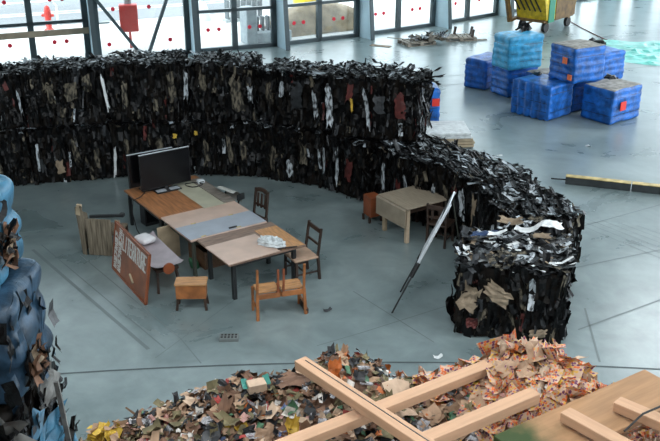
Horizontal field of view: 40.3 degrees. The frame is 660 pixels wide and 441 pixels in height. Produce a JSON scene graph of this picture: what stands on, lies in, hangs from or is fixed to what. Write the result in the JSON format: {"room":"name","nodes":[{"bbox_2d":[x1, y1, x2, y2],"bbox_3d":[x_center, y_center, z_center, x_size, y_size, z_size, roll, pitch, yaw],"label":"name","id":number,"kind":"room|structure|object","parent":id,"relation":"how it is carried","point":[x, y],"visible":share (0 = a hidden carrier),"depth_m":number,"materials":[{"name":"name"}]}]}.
{"room":"exhibition hall","nodes":[
{"label":"exhibition hall","id":0,"kind":"room"},
{"bbox_2d":[0,0,90,67],"bbox_3d":[-10.007,-9.627,28.725,3.854,9.620,0.236,-9,25,-21],"label":"window","id":1,"kind":"structure","parent":0,"point":[30,34],"depth_m":30.26,"materials":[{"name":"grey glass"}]},
{"bbox_2d":[92,0,191,58],"bbox_3d":[-7.104,-10.078,29.793,5.046,9.620,0.375,-10,25,-21],"label":"window","id":2,"kind":"structure","parent":0,"point":[185,3],"depth_m":31.41,"materials":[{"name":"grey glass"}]},
{"bbox_2d":[196,0,276,52],"bbox_3d":[-3.490,-10.715,31.298,3.250,9.620,0.142,-9,24,-20],"label":"window","id":3,"kind":"structure","parent":0,"point":[233,9],"depth_m":32.89,"materials":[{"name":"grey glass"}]},
{"bbox_2d":[288,0,359,44],"bbox_3d":[-0.420,-11.299,32.680,3.602,9.620,0.141,-13,26,-27],"label":"window","id":4,"kind":"structure","parent":0,"point":[356,18],"depth_m":34.35,"materials":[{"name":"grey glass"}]},
{"bbox_2d":[11,0,659,439],"bbox_3d":[1.000,-2.139,23.470,46.000,0.120,58.900,0,23,0],"label":"floor","id":5,"kind":"structure","parent":0,"point":[356,255],"depth_m":16.14,"materials":[{"name":"concrete"}]},
{"bbox_2d":[0,120,34,185],"bbox_3d":[-7.587,-1.529,20.110,2.058,1.449,1.445,-7,24,-16],"label":"bale","id":6,"kind":"object","parent":5,"relation":"on","point":[15,164],"visible":0.6,"depth_m":19.76,"materials":[{"name":"fabric"}]},
{"bbox_2d":[0,61,27,130],"bbox_3d":[-7.625,-2.716,19.675,2.003,1.374,1.472,-6,24,-15],"label":"bale","id":7,"kind":"object","parent":6,"relation":"on","point":[12,114],"visible":0.9,"depth_m":19.39,"materials":[{"name":"fabric"}]},
{"bbox_2d":[26,118,113,184],"bbox_3d":[-5.885,-1.713,20.562,2.034,1.458,1.417,-5,23,-12],"label":"bale","id":8,"kind":"object","parent":5,"relation":"on","point":[61,153],"visible":0.69,"depth_m":20.05,"materials":[{"name":"fabric"}]},
{"bbox_2d":[15,52,111,128],"bbox_3d":[-5.910,-2.922,20.086,2.041,1.424,1.416,-6,24,-13],"label":"bale","id":9,"kind":"object","parent":8,"relation":"on","point":[66,91],"visible":0.98,"depth_m":19.61,"materials":[{"name":"fabric"}]},
{"bbox_2d":[65,413,79,440],"bbox_3d":[-3.576,3.042,9.739,1.822,1.227,1.801,0,23,-1],"label":"bale","id":10,"kind":"object","parent":5,"relation":"on","point":[73,428],"visible":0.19,"depth_m":10.26},
{"bbox_2d":[0,335,68,440],"bbox_3d":[-3.609,2.131,9.462,1.836,1.271,1.725,1,23,2],"label":"bale","id":11,"kind":"object","parent":10,"relation":"on","point":[41,421],"visible":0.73,"depth_m":9.32,"materials":[{"name":"grey fabric"}]},
{"bbox_2d":[0,257,58,407],"bbox_3d":[-3.667,1.298,9.059,1.720,1.504,1.618,-2,23,-5],"label":"bale","id":12,"kind":"object","parent":11,"relation":"on","point":[26,341],"visible":0.94,"depth_m":8.83,"materials":[{"name":"blue fabric"}]},
{"bbox_2d":[0,174,23,285],"bbox_3d":[-3.846,0.160,8.713,1.717,1.019,1.282,0,23,0],"label":"bale","id":13,"kind":"object","parent":12,"relation":"on","point":[11,242],"visible":1,"depth_m":8.79,"materials":[{"name":"blue"}]},
{"bbox_2d":[53,381,71,440],"bbox_3d":[-2.684,2.415,9.663,0.416,1.558,0.064,6,24,15],"label":"bent lath","id":14,"kind":"object","parent":11,"relation":"hanging from","point":[56,383],"visible":1,"depth_m":9.52,"materials":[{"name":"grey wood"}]},
{"bbox_2d":[86,0,98,59],"bbox_3d":[-8.077,-9.788,29.082,0.160,9.603,0.975,-10,25,-21],"label":"trim","id":15,"kind":"structure","parent":5,"relation":"on","point":[90,12],"depth_m":30.21,"materials":[{"name":"grey"}]},
{"bbox_2d":[75,203,128,255],"bbox_3d":[-4.201,0.081,16.763,0.865,1.017,0.570,3,23,7],"label":"wooden panels","id":16,"kind":"object","parent":5,"relation":"on","point":[95,234],"visible":0.84,"depth_m":16.55,"materials":[{"name":"beige wood"}]},
{"bbox_2d":[112,221,150,304],"bbox_3d":[-3.423,0.706,15.444,0.190,0.897,1.652,-13,26,-29],"label":"sign board","id":17,"kind":"object","parent":5,"relation":"on","point":[131,261],"visible":1,"depth_m":15.36,"materials":[{"name":"red wood"}]},
{"bbox_2d":[139,205,159,225],"bbox_3d":[-3.617,-0.222,18.011,0.300,0.600,0.270,-15,27,-31],"label":"speaker box","id":18,"kind":"object","parent":5,"relation":"on","point":[147,219],"visible":0.47,"depth_m":17.96,"materials":[{"name":"black"}]},
{"bbox_2d":[146,211,157,222],"bbox_3d":[-3.545,-0.199,17.904,0.240,0.480,0.010,-15,27,-31],"label":"grille","id":19,"kind":"object","parent":18,"relation":"attached to","point":[150,218],"depth_m":17.94,"materials":[{"name":"black"}]},
{"bbox_2d":[107,113,193,177],"bbox_3d":[-4.116,-1.838,20.843,2.075,1.447,1.452,-3,23,-7],"label":"bale","id":20,"kind":"object","parent":5,"relation":"on","point":[131,137],"visible":0.59,"depth_m":20.25,"materials":[{"name":"fabric"}]},
{"bbox_2d":[101,48,190,122],"bbox_3d":[-4.095,-3.083,20.375,2.008,1.526,1.425,-3,23,-6],"label":"bale","id":21,"kind":"object","parent":20,"relation":"on","point":[140,87],"visible":0.98,"depth_m":19.88,"materials":[{"name":"fabric"}]},
{"bbox_2d":[141,231,182,293],"bbox_3d":[-3.068,0.735,15.794,0.540,0.575,1.485,-13,26,-28],"label":"lounge seat","id":22,"kind":"object","parent":5,"relation":"on","point":[163,259],"visible":0.73,"depth_m":15.51,"materials":[{"name":"grey fabric"}]},
{"bbox_2d":[134,233,155,244],"bbox_3d":[-3.316,0.324,16.112,0.301,0.124,0.380,-17,28,-35],"label":"pillow","id":23,"kind":"object","parent":22,"relation":"on","point":[143,238],"visible":0.88,"depth_m":16.02,"materials":[{"name":"white fabric"}]},
{"bbox_2d":[124,175,202,226],"bbox_3d":[-2.952,-0.156,17.676,1.560,0.740,1.700,-15,27,-31],"label":"work table","id":24,"kind":"object","parent":5,"relation":"on","point":[173,202],"visible":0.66,"depth_m":17.22,"materials":[{"name":"brown wood"}]},
{"bbox_2d":[132,192,144,233],"bbox_3d":[-3.643,-0.010,17.290,0.289,0.764,0.953,-5,23,-12],"label":"power cable","id":25,"kind":"object","parent":24,"relation":"hanging from","point":[144,192],"visible":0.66,"depth_m":17.32,"materials":[{"name":"black rubber"}]},
{"bbox_2d":[126,147,171,191],"bbox_3d":[-3.509,-0.992,17.716,0.950,0.766,0.240,-14,27,-30],"label":"television","id":26,"kind":"object","parent":24,"relation":"on","point":[132,159],"visible":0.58,"depth_m":17.55,"materials":[{"name":"black"}]},
{"bbox_2d":[138,146,190,193],"bbox_3d":[-3.209,-0.971,17.616,1.060,0.806,0.240,-15,27,-31],"label":"television","id":27,"kind":"object","parent":24,"relation":"on","point":[164,168],"visible":1,"depth_m":17.61,"materials":[{"name":"black"}]},
{"bbox_2d":[171,181,224,207],"bbox_3d":[-2.542,-0.556,17.610,0.585,0.047,1.520,-15,27,-31],"label":"board","id":28,"kind":"object","parent":24,"relation":"on","point":[198,195],"depth_m":17.53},
{"bbox_2d":[191,178,234,202],"bbox_3d":[-2.334,-0.604,17.756,0.240,0.020,1.500,-15,27,-31],"label":"board","id":29,"kind":"object","parent":24,"relation":"on","point":[206,186],"visible":0.81,"depth_m":17.65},
{"bbox_2d":[157,225,180,255],"bbox_3d":[-2.950,0.395,16.475,0.420,0.660,0.025,-15,27,-31],"label":"panel","id":30,"kind":"object","parent":5,"relation":"on","point":[170,238],"visible":0.52,"depth_m":16.45,"materials":[{"name":"beige wood"}]},
{"bbox_2d":[174,276,208,310],"bbox_3d":[-2.270,1.204,14.797,0.520,0.484,0.300,-1,23,-2],"label":"wooden stool","id":31,"kind":"object","parent":5,"relation":"on","point":[185,287],"visible":1,"depth_m":14.65,"materials":[{"name":"brown wood"}]},
{"bbox_2d":[188,0,199,54],"bbox_3d":[-4.838,-10.331,30.367,0.160,9.603,0.975,-9,24,-20],"label":"trim","id":32,"kind":"structure","parent":5,"relation":"on","point":[195,47],"depth_m":31.63,"materials":[{"name":"grey"}]},
{"bbox_2d":[189,257,198,268],"bbox_3d":[-2.449,0.761,16.197,0.186,0.201,0.172,0,23,0],"label":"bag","id":33,"kind":"object","parent":5,"relation":"on","point":[190,258],"visible":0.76,"depth_m":16.14,"materials":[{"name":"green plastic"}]},
{"bbox_2d":[188,242,225,269],"bbox_3d":[-2.200,0.570,16.472,0.540,0.340,0.660,-15,27,-31],"label":"wooden crate","id":34,"kind":"object","parent":5,"relation":"on","point":[201,252],"visible":0.37,"depth_m":16.23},
{"bbox_2d":[161,201,266,276],"bbox_3d":[-2.123,0.322,16.544,1.520,0.740,1.260,-15,27,-31],"label":"work table","id":35,"kind":"object","parent":5,"relation":"on","point":[199,215],"visible":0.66,"depth_m":16.48,"materials":[{"name":"beige wood"}]},
{"bbox_2d":[175,210,265,239],"bbox_3d":[-1.958,0.077,16.155,1.520,0.012,0.600,-15,27,-31],"label":"board","id":36,"kind":"object","parent":35,"relation":"on","point":[222,224],"visible":1,"depth_m":16.15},
{"bbox_2d":[187,111,261,176],"bbox_3d":[-2.376,-1.849,20.886,1.809,1.454,1.420,2,23,6],"label":"bale","id":37,"kind":"object","parent":5,"relation":"on","point":[229,148],"visible":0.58,"depth_m":20.36,"materials":[{"name":"fabric"}]},
{"bbox_2d":[185,49,265,123],"bbox_3d":[-2.352,-3.082,20.436,1.741,1.495,1.412,2,23,5],"label":"bale","id":38,"kind":"object","parent":37,"relation":"on","point":[222,87],"visible":0.84,"depth_m":19.91,"materials":[{"name":"fabric"}]},
{"bbox_2d":[219,333,238,341],"bbox_3d":[-1.560,1.808,13.902,0.300,0.062,0.160,0,23,-1],"label":"brick","id":39,"kind":"object","parent":5,"relation":"on","point":[223,337],"visible":1,"depth_m":13.85,"materials":[{"name":"grey"}]},
{"bbox_2d":[217,186,244,203],"bbox_3d":[-2.013,-0.196,17.607,0.500,0.869,0.520,20,30,39],"label":"shell chair","id":40,"kind":"object","parent":5,"relation":"on","point":[233,194],"visible":0.4,"depth_m":17.50,"materials":[{"name":"grey"}]},
{"bbox_2d":[78,342,422,440],"bbox_3d":[-1.111,2.841,6.956,3.750,3.569,6.600,0,23,0],"label":"heap","id":41,"kind":"object","parent":5,"relation":"on","point":[219,410],"visible":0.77,"depth_m":6.76,"materials":[{"name":"paper"}]},
{"bbox_2d":[86,419,127,440],"bbox_3d":[-1.730,1.634,6.940,0.328,0.206,0.238,0,23,0],"label":"wrapper","id":42,"kind":"object","parent":41,"relation":"on","point":[99,431],"visible":1,"depth_m":6.92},
{"bbox_2d":[241,373,270,394],"bbox_3d":[-0.562,1.247,6.853,0.220,0.091,0.112,-8,24,-18],"label":"carton","id":43,"kind":"object","parent":41,"relation":"on","point":[257,385],"visible":1,"depth_m":6.83,"materials":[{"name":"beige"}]},
{"bbox_2d":[254,425,274,440],"bbox_3d":[-0.484,1.574,6.556,0.163,0.136,0.085,-3,23,-6],"label":"cardboard piece","id":44,"kind":"object","parent":41,"relation":"on","point":[267,433],"visible":1,"depth_m":6.55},
{"bbox_2d":[285,413,299,434],"bbox_3d":[-0.266,1.493,6.531,0.126,0.197,0.090,-3,23,-6],"label":"packet","id":45,"kind":"object","parent":41,"relation":"on","point":[293,423],"visible":0.79,"depth_m":6.55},
{"bbox_2d":[278,371,315,388],"bbox_3d":[-0.250,1.206,6.821,0.299,0.060,0.163,0,23,0],"label":"panel","id":46,"kind":"object","parent":41,"relation":"on","point":[290,378],"visible":0.75,"depth_m":6.82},
{"bbox_2d":[328,356,341,378],"bbox_3d":[0.031,1.124,6.708,0.112,0.236,0.079,0,23,0],"label":"packet","id":47,"kind":"object","parent":41,"relation":"on","point":[334,366],"visible":0.64,"depth_m":6.71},
{"bbox_2d":[197,222,305,299],"bbox_3d":[-1.360,0.711,15.631,1.480,0.735,1.220,-14,27,-30],"label":"work table","id":48,"kind":"object","parent":5,"relation":"on","point":[243,232],"visible":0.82,"depth_m":15.59,"materials":[{"name":"beige wood"}]},
{"bbox_2d":[205,234,279,264],"bbox_3d":[-1.480,0.483,15.198,0.980,0.020,0.840,-15,27,-31],"label":"board","id":49,"kind":"object","parent":48,"relation":"on","point":[242,249],"visible":0.95,"depth_m":15.12,"materials":[{"name":"wood"}]},
{"bbox_2d":[257,235,285,247],"bbox_3d":[-1.008,0.326,15.336,0.557,0.155,0.327,11,25,24],"label":"plastic bag","id":50,"kind":"object","parent":49,"relation":"on","point":[269,241],"visible":1,"depth_m":15.26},
{"bbox_2d":[255,225,303,249],"bbox_3d":[-0.885,0.295,15.662,0.440,0.006,0.980,-14,27,-30],"label":"board","id":51,"kind":"object","parent":48,"relation":"on","point":[275,231],"visible":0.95,"depth_m":15.77,"materials":[{"name":"brown wood"}]},
{"bbox_2d":[253,187,269,221],"bbox_3d":[-1.467,-0.100,17.211,0.510,1.001,0.420,-20,30,-39],"label":"wooden chair","id":52,"kind":"object","parent":5,"relation":"on","point":[257,189],"visible":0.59,"depth_m":17.22,"materials":[{"name":"brown wood"}]},
{"bbox_2d":[251,263,308,321],"bbox_3d":[-0.822,1.079,14.550,0.868,0.905,0.432,-7,24,-16],"label":"bench","id":53,"kind":"object","parent":5,"relation":"on","point":[295,284],"visible":1,"depth_m":14.47,"materials":[{"name":"brown wood"}]},
{"bbox_2d":[276,0,289,50],"bbox_3d":[-1.761,-10.809,31.498,0.160,9.603,0.975,-13,26,-27],"label":"trim","id":54,"kind":"structure","parent":5,"relation":"on","point":[283,35],"depth_m":32.91,"materials":[{"name":"grey"}]},
{"bbox_2d":[250,120,329,187],"bbox_3d":[-0.665,-1.664,20.451,2.047,1.449,1.437,10,25,22],"label":"bale","id":55,"kind":"object","parent":5,"relation":"on","point":[287,152],"visible":0.57,"depth_m":20.00,"materials":[{"name":"fabric"}]},
{"bbox_2d":[254,56,343,132],"bbox_3d":[-0.622,-2.856,20.020,1.962,1.383,1.498,10,25,23],"label":"bale","id":56,"kind":"object","parent":55,"relation":"on","point":[289,92],"visible":0.78,"depth_m":19.54,"materials":[{"name":"fabric"}]},
{"bbox_2d":[284,220,322,278],"bbox_3d":[-0.481,0.552,15.729,0.550,0.954,0.500,-12,26,-27],"label":"wooden chair","id":57,"kind":"object","parent":5,"relation":"on","point":[303,255],"visible":0.86,"depth_m":15.70,"materials":[{"name":"brown wood"}]},
{"bbox_2d":[32,30,659,362],"bbox_3d":[8.690,-3.174,25.752,28.626,0.001,27.119,0,23,0],"label":"floor markings","id":58,"kind":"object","parent":5,"relation":"on","point":[110,316],"depth_m":14.91,"materials":[{"name":"grey"}]},
{"bbox_2d":[318,127,389,199],"bbox_3d":[0.617,-1.372,19.733,1.465,1.456,1.656,-21,31,-40],"label":"bale","id":59,"kind":"object","parent":5,"relation":"on","point":[350,171],"visible":0.59,"depth_m":19.18,"materials":[{"name":"fabric"}]},
{"bbox_2d":[325,58,444,142],"bbox_3d":[1.219,-2.553,19.182,2.450,1.481,1.654,7,24,16],"label":"bale","id":60,"kind":"object","parent":59,"relation":"on","point":[388,102],"visible":1,"depth_m":18.71,"materials":[{"name":"fabric"}]},
{"bbox_2d":[61,362,659,373],"bbox_3d":[2.000,2.396,12.581,20.008,0.001,1.585,0,23,0],"label":"floor line","id":61,"kind":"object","parent":5,"relation":"on","point":[316,362],"depth_m":13.19,"materials":[{"name":"grey"}]},
{"bbox_2d":[359,0,374,40],"bbox_3d":[1.388,-11.518,33.173,0.160,9.603,0.975,-15,27,-31],"label":"trim","id":62,"kind":"structure","parent":5,"relation":"on","point":[367,31],"depth_m":34.65,"materials":[{"name":"grey"}]},
{"bbox_2d":[362,192,381,223],"bbox_3d":[0.860,-0.262,18.183,0.320,0.540,0.300,-12,26,-26],"label":"chair","id":63,"kind":"object","parent":5,"relation":"on","point":[369,202],"visible":0.79,"depth_m":18.08,"materials":[{"name":"red wood"}]},
{"bbox_2d":[376,186,446,243],"bbox_3d":[1.592,-0.117,17.570,1.043,0.750,0.940,-14,27,-30],"label":"table","id":64,"kind":"object","parent":5,"relation":"on","point":[407,200],"visible":0.92,"depth_m":17.29,"materials":[{"name":"brown wood"}]},
{"bbox_2d":[398,38,435,46],"bbox_3d":[3.280,-6.755,34.058,1.200,0.136,0.820,-10,25,-22],"label":"wooden pallet","id":65,"kind":"object","parent":5,"relation":"on","point":[407,42],"visible":0.8,"depth_m":33.81,"materials":[{"name":"brown wood"}]},
{"bbox_2d":[408,30,449,42],"bbox_3d":[3.743,-6.973,34.036,1.627,0.471,1.084,0,23,0],"label":"debris","id":66,"kind":"object","parent":65,"relation":"on","point":[417,37],"visible":1,"depth_m":33.94,"materials":[{"name":"brown wood"}]},
{"bbox_2d":[373,131,470,225],"bbox_3d":[1.964,-0.962,18.647,1.635,1.554,2.070,-16,28,-33],"label":"bale","id":67,"kind":"object","parent":5,"relation":"on","point":[397,165],"visible":0.62,"depth_m":18.28,"materials":[{"name":"fabric"}]},
{"bbox_2d":[391,191,459,312],"bbox_3d":[1.786,0.403,15.181,2.369,1.669,0.631,-21,30,-40],"label":"easel","id":68,"kind":"object","parent":5,"relation":"on","point":[445,212],"visible":0.98,"depth_m":14.68,"materials":[{"name":"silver metal"}]},
{"bbox_2d":[430,82,440,120],"bbox_3d":[2.309,-3.165,24.370,1.209,1.069,1.096,-3,23,-7],"label":"bale","id":69,"kind":"object","parent":5,"relation":"on","point":[435,104],"visible":0.2,"depth_m":23.97,"materials":[{"name":"blue plastic"}]},
{"bbox_2d":[425,203,454,248],"bbox_3d":[2.098,0.033,17.072,0.420,0.865,0.510,13,26,27],"label":"wooden chair","id":70,"kind":"object","parent":5,"relation":"on","point":[448,222],"visible":0.73,"depth_m":16.95,"materials":[{"name":"brown wood"}]},
{"bbox_2d":[435,0,451,28],"bbox_3d":[4.618,-12.383,35.221,0.160,9.603,0.975,-18,29,-36],"label":"trim","id":71,"kind":"structure","parent":5,"relation":"on","point":[443,18],"depth_m":36.78,"materials":[{"name":"grey"}]},
{"bbox_2d":[423,121,474,146],"bbox_3d":[2.954,-2.204,22.956,1.296,0.365,1.159,-1,23,-3],"label":"stack","id":72,"kind":"object","parent":5,"relation":"on","point":[452,130],"visible":0.54,"depth_m":22.55,"materials":[{"name":"beige wood"}]},
{"bbox_2d":[444,26,476,41],"bbox_3d":[5.008,-7.224,34.784,1.217,0.435,0.820,-2,23,-5],"label":"wooden pallet","id":73,"kind":"object","parent":5,"relation":"on","point":[470,35],"visible":0.77,"depth_m":34.67,"materials":[{"name":"brown wood"}]},
{"bbox_2d":[464,51,492,89],"bbox_3d":[4.868,-4.686,28.124,0.844,0.946,1.272,20,30,39],"label":"bale","id":74,"kind":"object","parent":5,"relation":"on","point":[478,68],"visible":0.62,"depth_m":27.68,"materials":[{"name":"blue plastic"}]},
{"bbox_2d":[428,149,537,238],"bbox_3d":[2.979,-0.457,17.526,1.586,1.486,1.971,-17,28,-35],"label":"bale","id":75,"kind":"object","parent":5,"relation":"on","point":[464,176],"visible":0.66,"depth_m":17.20,"materials":[{"name":"fabric"}]},
{"bbox_2d":[498,0,514,16],"bbox_3d":[7.640,-13.354,37.517,0.160,9.603,0.975,-17,28,-35],"label":"trim","id":76,"kind":"structure","parent":5,"relation":"on","point":[501,8],"depth_m":39.28,"materials":[{"name":"grey"}]},
{"bbox_2d":[445,215,576,344],"bbox_3d":[2.866,0.905,14.210,2.001,1.605,1.702,5,23,12],"label":"bale","id":77,"kind":"object","parent":5,"relation":"on","point":[503,285],"visible":1,"depth_m":13.67},
{"bbox_2d":[490,65,537,97],"bbox_3d":[5.597,-4.343,27.320,1.213,0.941,0.902,-13,26,-27],"label":"bale","id":78,"kind":"object","parent":5,"relation":"on","point":[501,79],"visible":0.42,"depth_m":26.92,"materials":[{"name":"blue plastic"}]},
{"bbox_2d":[492,22,543,70],"bbox_3d":[5.521,-5.144,26.493,1.301,1.200,0.971,-11,25,-24],"label":"bale","id":79,"kind":"object","parent":78,"relation":"on","point":[520,49],"visible":1,"depth_m":26.18,"materials":[{"name":"blue plastic"}]},
{"bbox_2d":[471,179,585,276],"bbox_3d":[3.518,0.183,16.028,1.560,1.479,2.020,-7,24,-17],"label":"bale","id":80,"kind":"object","parent":5,"relation":"on","point":[513,199],"visible":0.48,"depth_m":15.67,"materials":[{"name":"fabric"}]},
{"bbox_2d":[401,329,659,440],"bbox_3d":[2.128,2.811,6.943,3.170,3.634,6.600,0,23,0],"label":"heap","id":81,"kind":"object","parent":5,"relation":"on","point":[560,379],"visible":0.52,"depth_m":6.67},
{"bbox_2d":[275,359,493,440],"bbox_3d":[0.335,1.323,6.281,2.150,0.075,0.105,-14,26,-32],"label":"timber","id":82,"kind":"object","parent":81,"relation":"on","point":[323,431],"visible":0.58,"depth_m":6.35,"materials":[{"name":"wood"}]},
{"bbox_2d":[295,356,434,440],"bbox_3d":[0.380,1.318,5.932,0.105,0.146,1.955,-17,28,-34],"label":"timber","id":83,"kind":"object","parent":82,"relation":"on","point":[396,426],"visible":1,"depth_m":6.10,"materials":[{"name":"wood"}]},
{"bbox_2d":[423,387,539,440],"bbox_3d":[0.660,1.450,5.955,1.947,0.085,0.106,-14,26,-31],"label":"timber","id":84,"kind":"object","parent":81,"relation":"on","point":[451,430],"visible":0.93,"depth_m":6.17,"materials":[{"name":"wood"}]},
{"bbox_2d":[495,360,519,377],"bbox_3d":[1.329,1.108,6.715,0.204,0.077,0.140,0,23,0],"label":"card","id":85,"kind":"object","parent":81,"relation":"on","point":[500,367],"visible":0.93,"depth_m":6.73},
{"bbox_2d":[497,339,517,354],"bbox_3d":[1.362,0.978,6.905,0.168,0.126,0.079,0,23,0],"label":"printed card","id":86,"kind":"object","parent":81,"relation":"on","point":[503,347],"visible":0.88,"depth_m":6.90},
{"bbox_2d":[493,370,659,440],"bbox_3d":[1.870,1.385,6.329,1.559,0.051,0.420,-14,27,-31],"label":"board","id":87,"kind":"object","parent":81,"relation":"on","point":[642,387],"visible":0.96,"depth_m":6.34,"materials":[{"name":"wood"}]},
{"bbox_2d":[560,408,631,440],"bbox_3d":[1.960,1.494,5.789,0.105,0.115,1.130,-16,28,-34],"label":"timber","id":88,"kind":"object","parent":87,"relation":"on","point":[570,417],"visible":1,"depth_m":6.03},
{"bbox_2d":[613,397,659,430],"bbox_3d":[2.485,1.461,5.905,0.105,0.075,1.323,-21,29,-40],"label":"timber","id":89,"kind":"object","parent":87,"relation":"on","point":[625,407],"visible":1,"depth_m":6.21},
{"bbox_2d":[623,406,659,431],"bbox_3d":[2.268,1.286,6.151,0.772,0.074,0.041,-14,27,-29],"label":"wire","id":90,"kind":"object","parent":89,"relation":"on","point":[657,407],"visible":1,"depth_m":6.03,"materials":[{"name":"grey metal"}]},
{"bbox_2d":[526,67,549,75],"bbox_3d":[6.267,-3.978,26.494,0.992,0.912,0.624,-13,26,-27],"label":"bale","id":91,"kind":"object","parent":5,"relation":"on","point":[543,70],"visible":0.14,"depth_m":26.27,"materials":[{"name":"grey plastic"}]},
{"bbox_2d":[505,0,575,32],"bbox_3d":[8.542,-8.810,36.628,1.799,1.919,3.121,19,30,38],"label":"wagon","id":92,"kind":"object","parent":5,"relation":"on","point":[545,12],"visible":0.91,"depth_m":36.02,"materials":[{"name":"yellow paint"}]},
{"bbox_2d":[511,71,573,120],"bbox_3d":[5.934,-3.531,25.219,1.206,1.081,1.370,-19,30,-38],"label":"bale","id":93,"kind":"object","parent":5,"relation":"on","point":[540,96],"visible":0.96,"depth_m":24.83,"materials":[{"name":"blue plastic"}]},
{"bbox_2d":[571,80,598,111],"bbox_3d":[7.015,-3.731,25.871,1.104,0.942,0.999,-13,26,-27],"label":"bale","id":94,"kind":"object","parent":5,"relation":"on","point":[579,87],"visible":0.15,"depth_m":25.38,"materials":[{"name":"blue plastic"}]},
{"bbox_2d":[549,39,605,83],"bbox_3d":[6.849,-4.421,24.978,1.212,1.009,1.046,-12,26,-27],"label":"bale","id":95,"kind":"object","parent":94,"relation":"on","point":[576,61],"visible":1,"depth_m":24.63,"materials":[{"name":"blue plastic"}]},
{"bbox_2d":[551,174,659,193],"bbox_3d":[7.152,-0.685,19.641,4.562,0.184,0.170,8,24,17],"label":"beam","id":96,"kind":"structure","parent":5,"relation":"on","point":[607,183],"depth_m":19.88,"materials":[{"name":"yellow metal"}]},
{"bbox_2d":[581,73,641,124],"bbox_3d":[7.738,-3.391,24.906,1.380,1.067,1.267,-17,28,-35],"label":"bale","id":97,"kind":"object","parent":5,"relation":"on","point":[609,100],"visible":1,"depth_m":24.50,"materials":[{"name":"blue plastic"}]},
{"bbox_2d":[601,46,625,79],"bbox_3d":[8.672,-5.032,28.921,1.265,0.963,1.053,-14,27,-30],"label":"bale","id":98,"kind":"object","parent":5,"relation":"on","point":[614,58],"visible":0.33,"depth_m":28.57,"materials":[{"name":"blue plastic"}]},
{"bbox_2d":[596,39,659,65],"bbox_3d":[12.897,-6.197,32.694,6.816,0.159,4.554,0,23,0],"label":"plastic sheet","id":99,"kind":"object","parent":5,"relation":"on","point":[644,53],"visible":0.75,"depth_m":32.71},
{"bbox_2d":[589,37,606,44],"bbox_3d":[9.979,-6.648,33.539,0.679,0.323,0.387,0,23,0],"label":"crumpled bag","id":100,"kind":"object","parent":99,"relation":"on","point":[600,41],"visible":0.44,"depth_m":33.42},
{"bbox_2d":[374,0,435,33],"bbox_3d":[2.740,-12.078,34.522,3.883,9.620,0.141,-15,27,-31],"label":"window","id":101,"kind":"structure","parent":0,"point":[398,5],"depth_m":36.34,"materials":[{"name":"clear glass"}]},
{"bbox_2d":[452,0,498,22],"bbox_3d":[5.855,-12.993,36.686,3.928,9.620,0.141,-18,29,-36],"label":"window","id":102,"kind":"structure","parent":0,"point":[467,16],"depth_m":38.59,"materials":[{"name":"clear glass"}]},
{"label":"outside","id":103,"kind":"structure","parent":0,"visible":0},
{"bbox_2d":[0,0,515,64],"bbox_3d":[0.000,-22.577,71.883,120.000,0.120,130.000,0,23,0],"label":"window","id":104,"kind":"structure","parent":103,"point":[173,27],"depth_m":36.24,"materials":[{"name":"glass"}]},
{"bbox_2d":[0,2,23,5],"bbox_3d":[-13.000,-8.387,36.842,1.310,1.034,0.110,-12,26,-26],"label":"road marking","id":105,"kind":"object","parent":104,"relation":"on","point":[14,3],"visible":0.38,"depth_m":36.67,"materials":[{"name":"white paint"}]},
{"bbox_2d":[30,1,59,24],"bbox_3d":[-11.900,-8.543,37.211,1.310,1.034,0.110,-12,26,-26],"label":"hoop","id":106,"kind":"object","parent":104,"relation":"on","point":[36,2],"visible":0.53,"depth_m":37.20,"materials":[{"name":"white paint"}]},
{"bbox_2d":[41,5,53,29],"bbox_3d":[-11.400,-8.186,36.385,0.449,1.020,0.395,17,29,35],"label":"fire hydrant","id":107,"kind":"object","parent":104,"relation":"on","point":[47,14],"visible":0.88,"depth_m":36.28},
{"bbox_2d":[118,0,138,47],"bbox_3d":[-7.406,-8.101,32.870,0.660,3.600,0.520,-5,23,-11],"label":"post box","id":108,"kind":"object","parent":104,"relation":"on","point":[128,13],"visible":0.91,"depth_m":32.91,"materials":[{"name":"red"}]},
{"bbox_2d":[199,0,211,21],"bbox_3d":[-5.500,-10.684,37.825,0.840,4.500,0.819,0,23,0],"label":"post","id":109,"kind":"object","parent":104,"relation":"on","point":[205,17],"visible":0.66,"depth_m":38.31,"materials":[{"name":"white paint"}]},
{"bbox_2d":[222,0,264,22],"bbox_3d":[-3.700,-9.038,38.522,1.800,0.925,0.500,-11,25,-24],"label":"bike rack","id":110,"kind":"object","parent":104,"relation":"on","point":[227,19],"visible":0.29,"depth_m":38.35,"materials":[{"name":"grey"}]},
{"bbox_2d":[240,5,291,43],"bbox_3d":[-2.442,-7.529,34.393,1.880,1.360,0.825,-11,25,-24],"label":"planter","id":111,"kind":"object","parent":104,"relation":"on","point":[254,35],"visible":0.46,"depth_m":34.03,"materials":[{"name":"grey concrete"}]},
{"bbox_2d":[293,0,315,2],"bbox_3d":[-1.100,-9.306,39.059,1.040,1.000,1.040,0,23,0],"label":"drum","id":112,"kind":"object","parent":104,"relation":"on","point":[294,1],"visible":0.02,"depth_m":38.55,"materials":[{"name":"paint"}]},
{"bbox_2d":[288,3,353,36],"bbox_3d":[-0.500,-8.290,36.449,4.200,1.181,1.500,-12,26,-26],"label":"mound","id":113,"kind":"object","parent":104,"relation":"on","point":[337,10],"visible":0.48,"depth_m":35.94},
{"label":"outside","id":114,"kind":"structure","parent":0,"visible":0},
{"bbox_2d":[0,0,322,28],"bbox_3d":[-12.773,-15.126,54.087,36.760,0.015,33.993,-13,26,-29],"label":"road","id":115,"kind":"structure","parent":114,"point":[65,5],"depth_m":41.06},
{"bbox_2d":[0,0,240,17],"bbox_3d":[-6.959,-11.486,45.454,35.321,0.005,6.713,-13,26,-28],"label":"road markings","id":116,"kind":"object","parent":115,"relation":"on","point":[44,0],"visible":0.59,"depth_m":41.28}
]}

